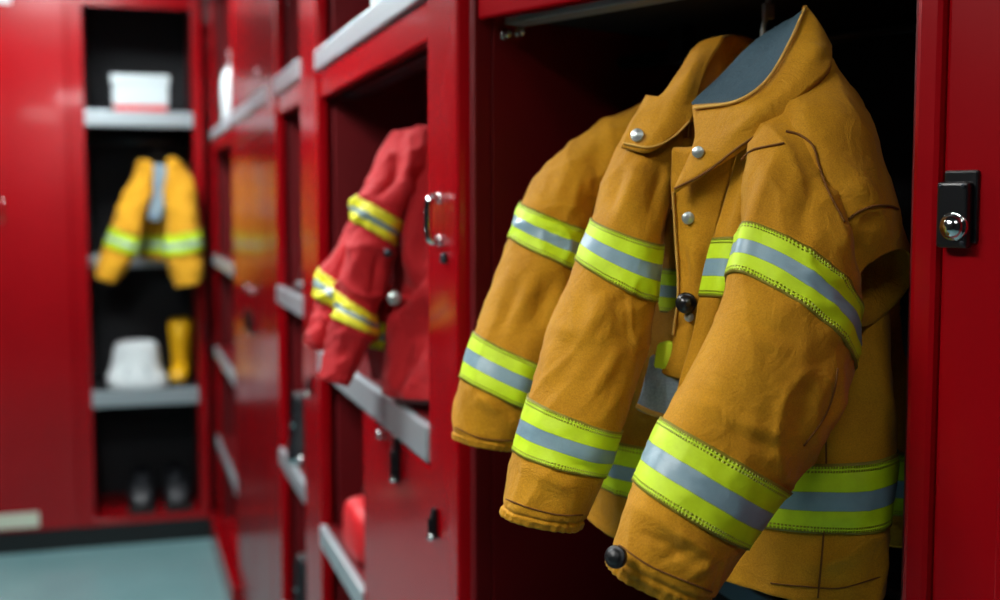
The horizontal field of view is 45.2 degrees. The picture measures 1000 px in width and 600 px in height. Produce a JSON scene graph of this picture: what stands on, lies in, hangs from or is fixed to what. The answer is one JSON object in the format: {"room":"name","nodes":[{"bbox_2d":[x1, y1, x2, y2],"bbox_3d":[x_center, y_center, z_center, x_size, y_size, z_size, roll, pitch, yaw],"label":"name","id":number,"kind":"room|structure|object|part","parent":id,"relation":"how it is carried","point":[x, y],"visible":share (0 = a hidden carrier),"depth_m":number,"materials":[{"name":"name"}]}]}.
{"room":"emergency services station","nodes":[
{"label":"emergency services station","id":0,"kind":"room"},
{"bbox_2d":[0,501,226,599],"bbox_3d":[-1.227,1.512,2.440,4.050,0.100,8.550,-1,5,-17],"label":"floor","id":1,"kind":"structure","parent":0,"point":[183,569],"depth_m":5.39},
{"bbox_2d":[0,0,87,554],"bbox_3d":[-2.360,-0.151,5.837,0.620,2.680,0.588,-1,5,-17],"label":"locker","id":2,"kind":"object","parent":1,"relation":"on","point":[43,489],"visible":0.98,"depth_m":5.62,"materials":[{"name":"red metal"}]},
{"bbox_3d":[-2.301,-0.412,5.538,0.016,0.116,0.024,-1,5,-17],"label":"handle","id":3,"kind":"part","parent":2,"relation":"part of","materials":[{"name":"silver metal"}]},
{"bbox_3d":[-2.289,1.043,5.668,0.211,0.072,0.005,-1,5,-17],"label":"label plate","id":4,"kind":"part","parent":2,"relation":"part of","materials":[{"name":"white plastic"}]},
{"bbox_3d":[-2.380,1.065,5.937,0.585,0.030,0.540,-1,5,-17],"label":"panel","id":5,"kind":"part","parent":2,"relation":"part of","materials":[{"name":"red metal"}]},
{"bbox_3d":[-2.462,-0.215,6.101,0.583,2.555,0.015,-1,5,-17],"label":"panel","id":6,"kind":"part","parent":2,"relation":"part of","materials":[{"name":"red metal"}]},
{"bbox_3d":[-2.004,-0.181,5.676,0.035,2.555,0.026,-1,5,-17],"label":"post","id":7,"kind":"part","parent":2,"relation":"part of","materials":[{"name":"red metal"}]},
{"bbox_2d":[73,0,210,547],"bbox_3d":[-1.791,-0.166,6.026,0.579,2.680,0.569,-1,5,-17],"label":"locker","id":8,"kind":"object","parent":1,"relation":"on","point":[125,429],"visible":0.84,"depth_m":6.17,"materials":[{"name":"red metal"}]},
{"bbox_3d":[-1.970,-0.182,5.687,0.036,2.555,0.026,-1,5,-17],"label":"post","id":9,"kind":"part","parent":8,"relation":"part of","materials":[{"name":"red metal"}]},
{"bbox_3d":[-2.048,-0.203,5.955,0.022,2.555,0.514,-1,5,-17],"label":"panel","id":10,"kind":"part","parent":8,"relation":"part of","materials":[{"name":"red metal"}]},
{"bbox_2d":[107,339,167,388],"bbox_3d":[-1.784,0.309,5.904,0.291,0.226,0.231,-1,5,-17],"label":"helmet","id":11,"kind":"object","parent":8,"relation":"on","point":[136,364],"visible":1,"depth_m":5.82,"materials":[{"name":"white hard plastic"}]},
{"bbox_2d":[87,125,188,129],"bbox_3d":[-1.797,-0.891,5.968,0.496,0.048,0.538,-1,5,-17],"label":"shelf","id":12,"kind":"object","parent":8,"relation":"attached to","point":[89,127],"depth_m":6.11,"materials":[{"name":"silver metal"}]},
{"bbox_3d":[-1.773,-0.779,5.899,0.496,0.020,0.020,-1,5,-17],"label":"hanging rail","id":13,"kind":"part","parent":8,"relation":"part of","materials":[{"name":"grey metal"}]},
{"bbox_2d":[110,74,169,111],"bbox_3d":[-1.747,-0.995,5.827,0.271,0.175,0.210,-1,5,-17],"label":"box","id":14,"kind":"object","parent":8,"relation":"on","point":[129,92],"visible":0.93,"depth_m":5.73,"materials":[{"name":"white plastic"}]},
{"bbox_3d":[-1.747,-1.062,5.822,0.271,0.040,0.210,-1,5,-17],"label":"lid","id":15,"kind":"part","parent":14,"relation":"part of","materials":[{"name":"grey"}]},
{"bbox_2d":[128,464,155,514],"bbox_3d":[-1.799,0.939,6.031,0.130,0.202,0.334,-1,5,-16],"label":"shoe","id":16,"kind":"object","parent":8,"relation":"on","point":[141,493],"visible":1,"depth_m":5.93,"materials":[{"name":"black rubber"}]},
{"bbox_2d":[92,373,197,390],"bbox_3d":[-1.797,0.439,6.073,0.496,0.052,0.538,-1,5,-17],"label":"shelf","id":17,"kind":"object","parent":8,"relation":"attached to","point":[99,383],"depth_m":5.91,"materials":[{"name":"silver metal"}]},
{"bbox_3d":[-1.797,1.050,6.120,0.496,0.030,0.540,-1,5,-17],"label":"panel","id":18,"kind":"part","parent":8,"relation":"part of","materials":[{"name":"red metal"}]},
{"bbox_2d":[146,144,170,159],"bbox_3d":[-1.685,-0.729,5.933,0.126,0.083,0.017,-1,5,-17],"label":"coat hook","id":19,"kind":"object","parent":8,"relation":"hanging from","point":[155,155],"visible":0.98,"depth_m":5.92,"materials":[{"name":"grey metal"}]},
{"bbox_2d":[95,157,203,286],"bbox_3d":[-1.657,-0.380,5.784,0.523,0.613,0.394,0,5,2],"label":"coat","id":20,"kind":"object","parent":19,"relation":"hanging from","point":[157,215],"visible":1,"depth_m":5.67,"materials":[{"name":"fabric"}]},
{"bbox_2d":[162,462,191,511],"bbox_3d":[-1.640,0.935,6.081,0.130,0.202,0.334,-2,5,-19],"label":"shoe","id":21,"kind":"object","parent":8,"relation":"on","point":[176,495],"visible":1,"depth_m":5.99,"materials":[{"name":"black leather"}]},
{"bbox_2d":[168,321,190,386],"bbox_3d":[-1.602,0.265,5.993,0.112,0.302,0.248,-1,5,-11],"label":"boot","id":22,"kind":"object","parent":8,"relation":"on","point":[179,331],"visible":1,"depth_m":5.99,"materials":[{"name":"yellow rubber"}]},
{"bbox_2d":[170,317,191,377],"bbox_3d":[-1.656,0.248,6.248,0.109,0.295,0.242,-1,5,-17],"label":"boot","id":23,"kind":"object","parent":8,"relation":"on","point":[178,318],"visible":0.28,"depth_m":6.24,"materials":[{"name":"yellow rubber"}]},
{"bbox_3d":[-1.554,-0.215,6.111,0.022,2.555,0.514,-1,5,-17],"label":"panel","id":24,"kind":"part","parent":8,"relation":"part of","materials":[{"name":"red metal"}]},
{"bbox_3d":[-1.457,-0.195,5.848,0.047,2.555,0.026,-1,5,-17],"label":"post","id":25,"kind":"part","parent":8,"relation":"part of","materials":[{"name":"red metal"}]},
{"bbox_2d":[208,0,243,599],"bbox_3d":[-0.983,-0.090,5.322,0.550,2.640,1.214,-1,5,-17],"label":"locker","id":26,"kind":"object","parent":1,"relation":"on","point":[225,532],"visible":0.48,"depth_m":5.72,"materials":[{"name":"red metal"}]},
{"bbox_3d":[-1.375,-0.119,5.809,0.026,2.620,0.050,-1,5,-17],"label":"post","id":27,"kind":"part","parent":26,"relation":"part of","materials":[{"name":"red metal"}]},
{"bbox_2d":[217,255,232,262],"bbox_3d":[-0.972,-0.166,5.336,0.488,0.032,1.084,-1,5,-17],"label":"shelf","id":28,"kind":"object","parent":26,"relation":"attached to","point":[220,258],"depth_m":5.40,"materials":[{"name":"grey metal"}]},
{"bbox_2d":[221,49,230,120],"bbox_3d":[-1.155,-0.941,5.287,0.144,0.330,0.144,-1,5,-17],"label":"bottle","id":29,"kind":"object","parent":26,"relation":"on","point":[225,81],"visible":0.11,"depth_m":5.23,"materials":[{"name":"white plastic"}]},
{"bbox_2d":[218,345,234,369],"bbox_3d":[-0.972,0.273,5.370,0.488,0.032,1.084,-1,5,-17],"label":"shelf","id":30,"kind":"object","parent":26,"relation":"attached to","point":[226,353],"depth_m":5.44,"materials":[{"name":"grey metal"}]},
{"bbox_3d":[-1.127,-0.169,5.868,0.464,2.530,0.022,-1,5,-17],"label":"panel","id":31,"kind":"part","parent":26,"relation":"part of","materials":[{"name":"red metal"}]},
{"bbox_2d":[220,435,236,475],"bbox_3d":[-0.972,0.711,5.405,0.488,0.032,1.084,-1,5,-17],"label":"shelf","id":32,"kind":"object","parent":26,"relation":"attached to","point":[228,443],"depth_m":5.46,"materials":[{"name":"silver metal"}]},
{"bbox_3d":[-0.973,1.119,5.437,0.490,0.030,1.084,-1,5,-17],"label":"panel","id":33,"kind":"part","parent":26,"relation":"part of","materials":[{"name":"red metal"}]},
{"bbox_3d":[-1.029,-0.032,4.716,0.026,2.620,0.080,-1,5,-17],"label":"post","id":34,"kind":"part","parent":26,"relation":"part of","materials":[{"name":"red metal"}]},
{"bbox_2d":[232,0,294,599],"bbox_3d":[-0.592,0.005,4.120,0.530,2.640,1.321,-1,5,-17],"label":"locker","id":35,"kind":"object","parent":1,"relation":"on","point":[259,27],"visible":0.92,"depth_m":3.79,"materials":[{"name":"red metal"}]},
{"bbox_3d":[-0.937,0.302,4.443,0.022,1.747,0.536,-1,5,-17],"label":"door","id":36,"kind":"part","parent":35,"relation":"part of","materials":[{"name":"red metal"}]},
{"bbox_3d":[-0.898,0.066,4.239,0.014,0.080,0.030,-1,5,-17],"label":"handle","id":37,"kind":"part","parent":35,"relation":"part of","materials":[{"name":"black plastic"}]},
{"bbox_3d":[-0.851,-0.981,4.075,0.018,0.588,1.094,-1,5,-17],"label":"door","id":38,"kind":"part","parent":35,"relation":"part of","materials":[{"name":"red metal"}]},
{"bbox_3d":[-0.844,0.079,4.068,0.014,0.080,0.030,-1,5,-17],"label":"handle","id":39,"kind":"part","parent":35,"relation":"part of","materials":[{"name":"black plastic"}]},
{"bbox_3d":[-0.772,0.343,3.920,0.022,1.747,0.552,-1,5,-17],"label":"door","id":40,"kind":"part","parent":35,"relation":"part of","materials":[{"name":"red metal"}]},
{"bbox_3d":[-0.653,0.062,3.526,0.026,2.620,0.219,-1,5,-17],"label":"post","id":41,"kind":"part","parent":35,"relation":"part of","materials":[{"name":"red metal"}]},
{"bbox_3d":[-0.439,0.004,3.693,0.464,2.530,0.022,-1,5,-17],"label":"panel","id":42,"kind":"part","parent":35,"relation":"part of","materials":[{"name":"red metal"}]},
{"bbox_2d":[273,0,337,599],"bbox_3d":[-0.282,0.083,3.138,0.530,2.640,0.745,-1,5,-17],"label":"locker","id":43,"kind":"object","parent":1,"relation":"on","point":[309,22],"visible":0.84,"depth_m":2.87,"materials":[{"name":"red metal"}]},
{"bbox_2d":[284,286,302,295],"bbox_3d":[-0.314,-0.011,3.252,0.488,0.032,0.494,-1,5,-17],"label":"shelf","id":44,"kind":"object","parent":43,"relation":"attached to","point":[288,291],"depth_m":3.19,"materials":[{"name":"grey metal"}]},
{"bbox_2d":[285,447,304,477],"bbox_3d":[-0.314,0.453,3.289,0.488,0.032,0.494,-1,5,-17],"label":"shelf","id":45,"kind":"object","parent":43,"relation":"attached to","point":[292,471],"depth_m":3.19,"materials":[{"name":"silver metal"}]},
{"bbox_2d":[286,391,304,464],"bbox_3d":[-0.533,0.342,3.224,0.083,0.190,0.083,-1,5,-17],"label":"flashlight","id":46,"kind":"object","parent":43,"relation":"on","point":[295,455],"visible":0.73,"depth_m":3.20,"materials":[{"name":"black rubber"}]},
{"bbox_3d":[-0.373,0.020,3.485,0.464,2.530,0.020,-1,5,-17],"label":"panel","id":47,"kind":"part","parent":43,"relation":"part of","materials":[{"name":"red metal"}]},
{"bbox_2d":[292,267,302,290],"bbox_3d":[-0.438,-0.100,3.204,0.228,0.139,0.296,-1,5,-17],"label":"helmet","id":48,"kind":"object","parent":43,"relation":"on","point":[298,285],"visible":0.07,"depth_m":3.17,"materials":[{"name":"black plastic"}]},
{"bbox_2d":[294,553,306,599],"bbox_3d":[-0.530,0.791,3.261,0.083,0.200,0.083,-1,5,-17],"label":"flashlight","id":49,"kind":"object","parent":43,"relation":"on","point":[300,587],"visible":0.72,"depth_m":3.24,"materials":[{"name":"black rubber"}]},
{"bbox_3d":[-0.453,0.202,2.833,0.014,0.050,0.020,-1,5,-17],"label":"handle","id":50,"kind":"part","parent":43,"relation":"part of","materials":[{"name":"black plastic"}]},
{"bbox_3d":[-0.433,0.117,2.833,0.026,2.620,0.250,-1,5,-17],"label":"post","id":51,"kind":"part","parent":43,"relation":"part of","materials":[{"name":"red metal"}]},
{"bbox_3d":[-0.225,0.057,3.014,0.464,2.530,0.022,-1,5,-17],"label":"panel","id":52,"kind":"part","parent":43,"relation":"part of","materials":[{"name":"red metal"}]},
{"bbox_2d":[314,0,470,599],"bbox_3d":[-0.084,0.157,2.200,0.358,2.640,1.170,-1,5,-17],"label":"locker","id":53,"kind":"object","parent":1,"relation":"on","point":[394,64],"visible":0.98,"depth_m":1.91,"materials":[{"name":"red metal"}]},
{"bbox_2d":[327,525,364,583],"bbox_3d":[-0.175,0.546,2.554,0.308,0.032,0.500,-1,5,-17],"label":"shelf","id":54,"kind":"object","parent":53,"relation":"attached to","point":[347,568],"depth_m":2.51,"materials":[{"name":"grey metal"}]},
{"bbox_2d":[343,488,364,564],"bbox_3d":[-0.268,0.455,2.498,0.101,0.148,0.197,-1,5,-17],"label":"helmet","id":55,"kind":"object","parent":53,"relation":"on","point":[353,511],"visible":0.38,"depth_m":2.44,"materials":[{"name":"red plastic"}]},
{"bbox_2d":[303,125,428,400],"bbox_3d":[-0.168,-0.066,1.952,0.244,0.448,0.400,-4,6,-38],"label":"coat","id":56,"kind":"object","parent":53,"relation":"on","point":[356,311],"visible":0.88,"depth_m":1.92,"materials":[{"name":"red fabric"}]},
{"bbox_3d":[-0.177,-0.074,1.900,0.014,0.014,0.005,0,5,-6],"label":"zip pull","id":57,"kind":"part","parent":56,"relation":"part of","materials":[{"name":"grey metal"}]},
{"bbox_2d":[371,0,379,5],"bbox_3d":[-0.126,-0.552,2.087,0.187,0.093,0.312,-1,5,-17],"label":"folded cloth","id":58,"kind":"object","parent":53,"relation":"on","point":[373,2],"visible":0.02,"depth_m":2.10,"materials":[{"name":"white fabric"}]},
{"bbox_2d":[329,1,427,68],"bbox_3d":[-0.098,-0.498,2.226,0.308,0.028,1.013,-1,5,-17],"label":"shelf","id":59,"kind":"object","parent":53,"relation":"attached to","point":[349,39],"depth_m":2.21,"materials":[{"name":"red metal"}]},
{"bbox_3d":[-0.235,0.078,2.750,0.284,2.530,0.020,-1,5,-17],"label":"panel","id":60,"kind":"part","parent":53,"relation":"part of","materials":[{"name":"red metal"}]},
{"bbox_2d":[357,350,428,421],"bbox_3d":[-0.098,0.163,2.278,0.308,0.035,1.013,-1,5,-17],"label":"shelf","id":61,"kind":"object","parent":53,"relation":"attached to","point":[418,410],"depth_m":2.13,"materials":[{"name":"silver metal"}]},
{"bbox_3d":[-0.171,0.257,1.943,0.014,0.075,0.030,-1,5,-17],"label":"handle","id":62,"kind":"part","parent":53,"relation":"part of","materials":[{"name":"black plastic"}]},
{"bbox_3d":[-0.169,0.795,2.042,0.020,1.143,0.513,-1,5,-17],"label":"door","id":63,"kind":"part","parent":53,"relation":"part of","materials":[{"name":"red metal"}]},
{"bbox_3d":[-0.094,-0.111,1.653,0.024,0.074,0.016,-1,5,-17],"label":"handle","id":64,"kind":"part","parent":53,"relation":"part of","materials":[{"name":"silver metal"}]},
{"bbox_3d":[-0.096,0.318,1.709,0.014,0.045,0.014,-1,5,-17],"label":"handle","id":65,"kind":"part","parent":53,"relation":"part of","materials":[{"name":"black plastic"}]},
{"bbox_3d":[-0.068,0.208,1.676,0.026,2.620,0.156,-1,5,-17],"label":"post","id":66,"kind":"part","parent":53,"relation":"part of","materials":[{"name":"red metal"}]},
{"bbox_2d":[469,0,918,599],"bbox_3d":[0.369,0.211,1.520,0.535,2.640,0.642,-4,6,-40],"label":"locker","id":67,"kind":"object","parent":1,"relation":"on","point":[542,73],"visible":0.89,"depth_m":1.62,"materials":[{"name":"red metal"}]},
{"bbox_3d":[-0.025,0.215,1.598,0.030,2.620,0.012,-4,6,-40],"label":"post","id":68,"kind":"part","parent":67,"relation":"part of","materials":[{"name":"red metal"}]},
{"bbox_3d":[0.173,0.156,1.762,0.489,2.530,0.014,-4,6,-40],"label":"panel","id":69,"kind":"part","parent":67,"relation":"part of","materials":[{"name":"metal"}]},
{"bbox_2d":[451,103,906,547],"bbox_3d":[0.211,-0.005,1.447,0.519,0.526,0.281,1,5,7],"label":"coat","id":70,"kind":"object","parent":67,"relation":"hanging from","point":[549,225],"visible":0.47,"depth_m":1.37,"materials":[{"name":"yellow fabric"}]},
{"bbox_2d":[499,5,909,599],"bbox_3d":[0.193,-0.005,1.219,0.380,0.587,0.435,-1,5,-17],"label":"coat","id":71,"kind":"object","parent":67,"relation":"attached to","point":[712,391],"visible":1,"depth_m":1.16,"materials":[{"name":"yellow fabric"}]},
{"bbox_3d":[0.168,-0.021,1.306,0.033,0.311,0.101,-3,5,-29],"label":"panel","id":72,"kind":"part","parent":71,"relation":"part of","materials":[{"name":"yellow fabric"}]},
{"bbox_3d":[0.230,-0.031,1.184,0.118,0.295,0.034,1,5,10],"label":"panel","id":73,"kind":"part","parent":71,"relation":"part of","materials":[{"name":"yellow fabric"}]},
{"bbox_2d":[545,0,916,43],"bbox_3d":[0.394,-0.372,1.495,0.440,0.020,0.614,-4,6,-40],"label":"shelf","id":74,"kind":"object","parent":67,"relation":"attached to","point":[650,22],"depth_m":1.57,"materials":[{"name":"black metal"}]},
{"bbox_3d":[0.371,-0.320,1.480,0.018,0.018,0.614,-4,6,-40],"label":"hanging rail","id":75,"kind":"part","parent":67,"relation":"part of","materials":[{"name":"grey metal"}]},
{"bbox_2d":[760,0,775,35],"bbox_3d":[0.300,-0.369,1.327,0.025,0.172,0.008,-1,5,-17],"label":"coat hook","id":76,"kind":"object","parent":67,"relation":"attached to","point":[767,8],"visible":0.52,"depth_m":1.33,"materials":[{"name":"grey metal"}]},
{"bbox_2d":[712,582,900,599],"bbox_3d":[0.373,0.463,1.505,0.172,0.241,0.308,-1,5,-17],"label":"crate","id":77,"kind":"object","parent":67,"relation":"on","point":[728,591],"visible":0.03,"depth_m":1.46,"materials":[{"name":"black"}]},
{"bbox_3d":[0.573,0.163,1.679,0.015,2.530,0.628,-4,6,-40],"label":"panel","id":78,"kind":"part","parent":67,"relation":"part of","materials":[{"name":"black"}]},
{"bbox_3d":[0.573,0.195,1.279,0.500,2.530,0.014,-4,6,-40],"label":"panel","id":79,"kind":"part","parent":67,"relation":"part of","materials":[{"name":"red metal"}]},
{"bbox_2d":[903,0,999,599],"bbox_3d":[0.727,0.246,1.076,0.559,2.640,0.500,-4,6,-40],"label":"locker","id":80,"kind":"object","parent":1,"relation":"on","point":[952,528],"visible":1,"depth_m":1.05,"materials":[{"name":"red metal"}]},
{"bbox_3d":[0.389,0.254,1.102,0.034,2.620,0.027,-4,6,-40],"label":"post","id":81,"kind":"part","parent":80,"relation":"part of","materials":[{"name":"red metal"}]},
{"bbox_3d":[0.400,-0.081,1.040,0.005,0.063,0.032,-4,6,-40],"label":"lock plate","id":82,"kind":"part","parent":80,"relation":"part of","materials":[{"name":"black plastic"}]},
{"bbox_3d":[0.547,0.224,0.907,0.026,2.510,0.468,-4,6,-40],"label":"door","id":83,"kind":"part","parent":80,"relation":"part of","materials":[{"name":"red metal"}]},
{"bbox_2d":[185,0,224,501],"bbox_3d":[-2.498,-0.326,6.337,3.850,2.950,0.100,-1,5,-17],"label":"wall","id":84,"kind":"structure","parent":0,"point":[204,3],"depth_m":6.58,"materials":[{"name":"red paint"}]}
]}

